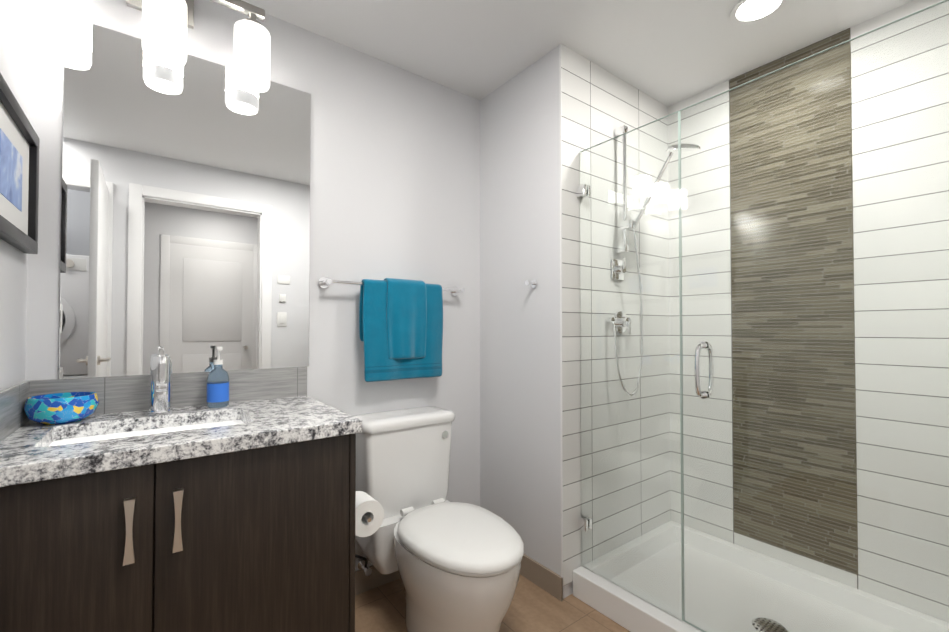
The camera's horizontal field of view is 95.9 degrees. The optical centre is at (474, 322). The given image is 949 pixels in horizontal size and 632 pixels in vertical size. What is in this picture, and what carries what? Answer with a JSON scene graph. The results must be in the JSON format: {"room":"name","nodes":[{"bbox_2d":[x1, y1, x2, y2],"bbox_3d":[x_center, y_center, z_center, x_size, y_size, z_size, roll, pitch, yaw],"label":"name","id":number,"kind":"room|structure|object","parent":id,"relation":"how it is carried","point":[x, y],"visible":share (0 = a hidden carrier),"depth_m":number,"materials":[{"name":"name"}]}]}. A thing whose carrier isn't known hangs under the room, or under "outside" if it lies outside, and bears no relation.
{"room":"bathroom","nodes":[
{"label":"bathroom","id":0,"kind":"room"},
{"bbox_2d":[0,0,30,390],"bbox_3d":[-1.586,-0.032,0.803,0.960,2.440,0.720,1,-1,-37],"label":"wall","id":1,"kind":"structure","parent":0,"point":[15,44],"depth_m":1.17,"materials":[{"name":"white paint"}]},
{"bbox_2d":[0,73,39,253],"bbox_3d":[-1.183,-0.382,1.096,0.028,0.350,0.455,1,-1,-37],"label":"picture frame","id":2,"kind":"object","parent":1,"relation":"attached to","point":[19,168],"visible":1,"depth_m":1.13,"materials":[{"name":"black wood"}]},
{"bbox_2d":[25,0,479,570],"bbox_3d":[-0.694,-0.015,1.862,1.740,2.440,0.100,1,-1,-37],"label":"wall","id":3,"kind":"structure","parent":0,"point":[395,172],"depth_m":1.94,"materials":[{"name":"white paint"}]},
{"bbox_2d":[126,0,193,66],"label":"sconce","id":4,"kind":"object","parent":3,"relation":"attached to","point":[166,24],"depth_m":1.39,"materials":[{"name":"white glass"}]},
{"bbox_2d":[59,21,310,378],"bbox_3d":[-0.996,-0.394,1.573,0.756,1.150,0.005,1,-1,-37],"label":"mirror","id":5,"kind":"object","parent":3,"relation":"attached to","point":[185,224],"visible":0.86,"depth_m":1.52,"materials":[{"name":"silver metal"}]},
{"bbox_2d":[210,0,269,92],"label":"sconce","id":6,"kind":"object","parent":3,"relation":"attached to","point":[251,67],"depth_m":1.54,"materials":[{"name":"white glass"}]},
{"bbox_2d":[355,565,400,594],"bbox_3d":[-0.336,1.159,2.043,0.928,0.100,0.012,1,-1,-37],"label":"baseboard","id":7,"kind":"structure","parent":3,"relation":"attached to","point":[373,580],"depth_m":1.94,"materials":[{"name":"beige tile"}]},
{"bbox_2d":[318,277,463,295],"bbox_3d":[-0.354,-0.167,2.007,0.723,0.048,0.081,1,-1,-37],"label":"towel rail","id":8,"kind":"object","parent":3,"relation":"attached to","point":[324,282],"visible":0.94,"depth_m":1.83,"materials":[{"name":"silver metal"}]},
{"bbox_2d":[359,278,442,381],"bbox_3d":[-0.328,0.030,1.984,0.413,0.462,0.085,1,-1,-37],"label":"hanging towels","id":9,"kind":"object","parent":8,"relation":"hanging from","point":[401,328],"visible":1,"depth_m":1.94,"materials":[{"name":"blue fabric"}]},
{"bbox_2d":[355,575,629,631],"bbox_3d":[0.374,1.208,0.456,3.700,0.050,3.600,1,-1,-37],"label":"floor","id":10,"kind":"structure","parent":0,"point":[533,607],"depth_m":1.77,"materials":[{"name":"wood"}]},
{"bbox_2d":[0,367,361,631],"bbox_3d":[-0.849,0.686,1.295,0.820,1.020,0.598,1,-1,-37],"label":"bathroom vanity","id":11,"kind":"object","parent":10,"relation":"on","point":[121,510],"visible":1,"depth_m":1.10,"materials":[{"name":"brown wood"}]},
{"bbox_2d":[23,392,98,424],"bbox_3d":[-1.226,0.256,1.276,0.164,0.078,0.164,1,-1,-37],"label":"decorative bowl","id":12,"kind":"object","parent":11,"relation":"on","point":[58,408],"visible":1,"depth_m":1.23,"materials":[{"name":"ceramic"}]},
{"bbox_2d":[147,347,172,413],"bbox_3d":[-1.016,0.189,1.389,0.070,0.215,0.207,1,-1,-37],"label":"faucet","id":13,"kind":"object","parent":11,"relation":"on","point":[160,394],"visible":1,"depth_m":1.40,"materials":[{"name":"silver metal"}]},
{"bbox_2d":[207,347,228,407],"bbox_3d":[-0.911,0.193,1.523,0.069,0.213,0.074,1,-1,-37],"label":"soap dispenser","id":14,"kind":"object","parent":11,"relation":"on","point":[218,387],"visible":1,"depth_m":1.50,"materials":[{"name":"blue plastic"}]},
{"bbox_2d":[355,491,383,536],"bbox_3d":[-0.388,0.639,1.444,0.118,0.116,0.160,1,-1,-37],"label":"toilet paper roll","id":15,"kind":"object","parent":11,"relation":"attached to","point":[369,514],"visible":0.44,"depth_m":1.40,"materials":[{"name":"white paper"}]},
{"bbox_2d":[353,406,523,631],"bbox_3d":[-0.159,0.802,1.677,0.477,0.801,0.802,1,-1,-37],"label":"toilet","id":16,"kind":"object","parent":10,"relation":"on","point":[457,565],"visible":0.83,"depth_m":1.64,"materials":[{"name":"white ceramic"}]},
{"bbox_2d":[573,521,948,631],"bbox_3d":[1.141,1.147,1.642,0.831,0.110,1.252,1,-1,-37],"label":"shower tray","id":17,"kind":"object","parent":10,"relation":"on","point":[623,607],"visible":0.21,"depth_m":1.80,"materials":[{"name":"white ceramic"}]},
{"bbox_2d":[577,0,948,631],"bbox_3d":[0.857,0.149,1.445,0.118,1.873,1.251,1,-1,-37],"label":"glass","id":18,"kind":"object","parent":17,"relation":"on","point":[584,521],"visible":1,"depth_m":1.38,"materials":[{"name":"clear glass"}]},
{"bbox_2d":[480,46,572,598],"bbox_3d":[0.535,-0.005,2.424,0.900,2.440,0.680,1,-1,-37],"label":"wall block","id":19,"kind":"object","parent":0,"point":[520,448],"visible":0.36,"depth_m":2.07,"materials":[{"name":"white paint"}]},
{"bbox_2d":[525,279,537,287],"bbox_3d":[0.263,-0.182,1.997,0.049,0.040,0.040,1,-1,-37],"label":"robe hook","id":20,"kind":"object","parent":19,"relation":"attached to","point":[533,283],"visible":1,"depth_m":2.00,"materials":[{"name":"silver metal"}]},
{"bbox_2d":[520,553,562,601],"bbox_3d":[0.206,1.159,2.083,0.012,0.100,0.576,1,-1,-37],"label":"baseboard","id":21,"kind":"structure","parent":19,"relation":"attached to","point":[546,579],"depth_m":1.94,"materials":[{"name":"beige tile"}]},
{"bbox_2d":[561,44,670,585],"bbox_3d":[0.738,-0.040,2.148,0.892,2.380,0.008,1,-1,-37],"label":"wall tile","id":22,"kind":"structure","parent":19,"relation":"attached to","point":[599,104],"depth_m":2.08,"materials":[{"name":"white tile"}]},
{"bbox_2d":[559,44,562,583],"bbox_3d":[0.380,-0.014,1.878,0.004,2.440,0.008,1,-1,-37],"label":"trim","id":23,"kind":"structure","parent":22,"relation":"attached to","point":[561,399],"depth_m":1.88,"materials":[{"name":"white"}]},
{"bbox_2d":[606,125,699,395],"bbox_3d":[0.839,-0.304,2.011,0.398,1.316,0.165,-1,-1,36],"label":"shower rail","id":24,"kind":"object","parent":22,"relation":"attached to","point":[624,321],"visible":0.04,"depth_m":2.08,"materials":[{"name":"silver metal"}]},
{"bbox_2d":[242,0,913,106],"bbox_3d":[0.374,-1.282,0.497,3.700,0.050,3.600,1,-1,-37],"label":"ceiling","id":25,"kind":"structure","parent":0,"point":[667,53],"depth_m":1.83,"materials":[{"name":"white paint"}]},
{"bbox_2d":[730,0,787,24],"bbox_3d":[1.112,-1.234,1.677,0.190,0.006,0.190,1,-1,-37],"label":"recessed light","id":26,"kind":"object","parent":25,"relation":"in","point":[747,12],"visible":1,"depth_m":1.70,"materials":[{"name":"white glass"}]},
{"bbox_3d":[1.403,-0.011,2.102,0.100,2.440,2.240,1,-1,-37],"label":"wall","id":27,"kind":"structure","parent":0,"visible":0},
{"bbox_2d":[668,80,733,542],"bbox_3d":[1.198,-0.038,2.285,0.008,2.380,0.327,1,-1,-37],"label":"wall tile","id":28,"kind":"structure","parent":27,"relation":"attached to","point":[718,308],"depth_m":2.27,"materials":[{"name":"white tile"}]},
{"bbox_2d":[729,28,857,574],"bbox_3d":[1.437,-0.096,1.966,0.010,2.274,0.470,1,-1,-37],"label":"wall tile","id":29,"kind":"structure","parent":27,"relation":"attached to","point":[848,457],"depth_m":1.94,"materials":[{"name":"brown tile"}]},
{"bbox_2d":[734,532,857,588],"bbox_3d":[1.438,1.094,1.948,0.008,0.106,0.470,1,-1,-37],"label":"wall tile","id":30,"kind":"object","parent":27,"relation":"attached to","point":[780,554],"depth_m":1.92,"materials":[{"name":"white tile"}]},
{"bbox_2d":[850,0,948,621],"bbox_3d":[1.719,-0.049,1.593,0.008,2.380,0.465,1,-1,-37],"label":"wall tile","id":31,"kind":"structure","parent":27,"relation":"attached to","point":[926,310],"depth_m":1.66,"materials":[{"name":"white tile"}]}
]}

